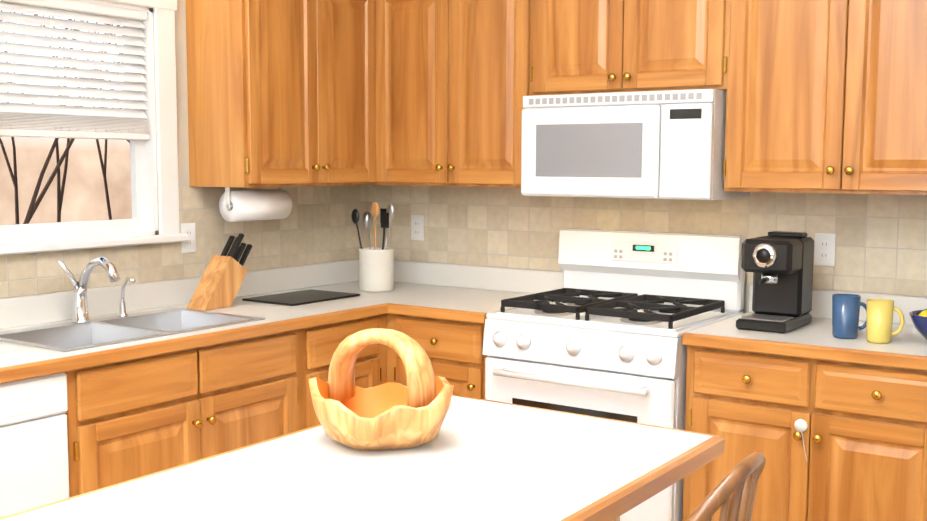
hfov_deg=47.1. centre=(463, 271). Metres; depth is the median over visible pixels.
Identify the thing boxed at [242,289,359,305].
cutting board
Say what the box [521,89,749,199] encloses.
over-the-range microwave
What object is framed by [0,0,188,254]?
window
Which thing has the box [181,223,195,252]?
electrical outlet plate
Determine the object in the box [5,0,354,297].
wall
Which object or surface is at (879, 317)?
mug
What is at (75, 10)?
window blinds
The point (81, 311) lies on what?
faucet
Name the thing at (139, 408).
base cabinet
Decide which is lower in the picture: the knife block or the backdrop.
the knife block
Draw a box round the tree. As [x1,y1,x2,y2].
[0,10,129,223]
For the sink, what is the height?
0.154 m
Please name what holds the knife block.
on the countertop at (278, 318)
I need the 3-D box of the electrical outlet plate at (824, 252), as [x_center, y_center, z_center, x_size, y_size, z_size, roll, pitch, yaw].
[1.295,-0.077,3.809,0.072,0.116,0.008,4,7,34]
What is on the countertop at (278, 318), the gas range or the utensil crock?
the utensil crock
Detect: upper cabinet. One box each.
[186,0,377,187]
[378,0,545,186]
[546,0,729,94]
[723,0,926,194]
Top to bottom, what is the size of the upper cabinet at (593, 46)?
0.558 m
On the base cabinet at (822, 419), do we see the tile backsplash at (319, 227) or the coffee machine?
the coffee machine
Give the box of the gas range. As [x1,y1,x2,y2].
[482,228,745,520]
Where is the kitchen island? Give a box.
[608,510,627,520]
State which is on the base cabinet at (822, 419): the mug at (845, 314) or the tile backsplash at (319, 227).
the mug at (845, 314)
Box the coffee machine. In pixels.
[736,231,813,333]
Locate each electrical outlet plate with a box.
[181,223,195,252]
[411,215,423,240]
[814,233,835,265]
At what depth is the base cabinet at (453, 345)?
4.04 m
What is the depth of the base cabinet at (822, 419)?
3.29 m
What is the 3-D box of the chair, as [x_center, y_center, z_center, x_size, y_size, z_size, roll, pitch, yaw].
[0.269,0.778,1.800,0.437,1.020,0.416,4,7,32]
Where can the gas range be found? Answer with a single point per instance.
(609, 323)
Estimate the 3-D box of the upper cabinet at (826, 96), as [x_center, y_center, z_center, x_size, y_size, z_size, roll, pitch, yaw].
[1.292,-0.721,3.563,0.873,0.910,0.323,4,7,34]
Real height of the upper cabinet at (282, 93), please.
0.910 m
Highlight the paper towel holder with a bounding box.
[219,187,291,221]
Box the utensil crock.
[351,202,393,291]
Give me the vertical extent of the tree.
4.977 m
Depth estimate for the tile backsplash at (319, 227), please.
4.24 m
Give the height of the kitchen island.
0.874 m
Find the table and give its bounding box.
[0,394,715,520]
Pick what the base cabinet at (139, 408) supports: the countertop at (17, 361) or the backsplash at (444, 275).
the countertop at (17, 361)
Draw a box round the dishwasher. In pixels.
[0,372,69,517]
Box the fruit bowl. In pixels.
[909,309,926,339]
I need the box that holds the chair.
[687,452,765,520]
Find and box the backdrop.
[0,10,131,224]
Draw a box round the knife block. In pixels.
[187,233,251,309]
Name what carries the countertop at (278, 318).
on the base cabinet at (312, 348)
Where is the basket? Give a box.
[309,328,453,450]
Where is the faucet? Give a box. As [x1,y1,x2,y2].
[56,257,135,322]
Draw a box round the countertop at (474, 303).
[388,287,536,318]
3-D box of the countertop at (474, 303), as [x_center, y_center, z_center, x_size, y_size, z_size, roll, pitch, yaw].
[0.069,0.134,4.316,0.472,0.040,0.620,4,7,34]
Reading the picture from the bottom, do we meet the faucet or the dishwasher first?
the dishwasher
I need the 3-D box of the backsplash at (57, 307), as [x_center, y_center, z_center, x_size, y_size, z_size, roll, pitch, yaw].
[-1.326,0.112,3.780,0.020,0.100,3.080,4,7,34]
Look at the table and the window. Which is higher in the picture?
the window
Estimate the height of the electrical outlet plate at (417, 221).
0.116 m
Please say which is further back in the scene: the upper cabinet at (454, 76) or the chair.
the upper cabinet at (454, 76)
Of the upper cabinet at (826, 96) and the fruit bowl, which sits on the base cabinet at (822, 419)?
the fruit bowl
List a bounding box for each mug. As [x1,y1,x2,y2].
[832,294,866,338]
[866,299,904,343]
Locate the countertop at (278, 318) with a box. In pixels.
[160,279,467,334]
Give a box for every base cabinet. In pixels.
[64,355,311,496]
[180,311,387,426]
[388,311,486,398]
[682,285,926,520]
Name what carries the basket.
on the table
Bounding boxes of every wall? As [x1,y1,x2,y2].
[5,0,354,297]
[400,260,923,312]
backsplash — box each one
[0,185,367,297]
[0,259,358,330]
[368,185,926,296]
[394,260,562,293]
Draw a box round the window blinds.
[0,0,149,139]
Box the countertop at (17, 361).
[0,341,83,382]
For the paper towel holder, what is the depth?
4.13 m
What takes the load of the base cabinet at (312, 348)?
on the floor
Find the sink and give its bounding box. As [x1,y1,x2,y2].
[0,308,264,351]
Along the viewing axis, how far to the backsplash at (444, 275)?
4.66 m

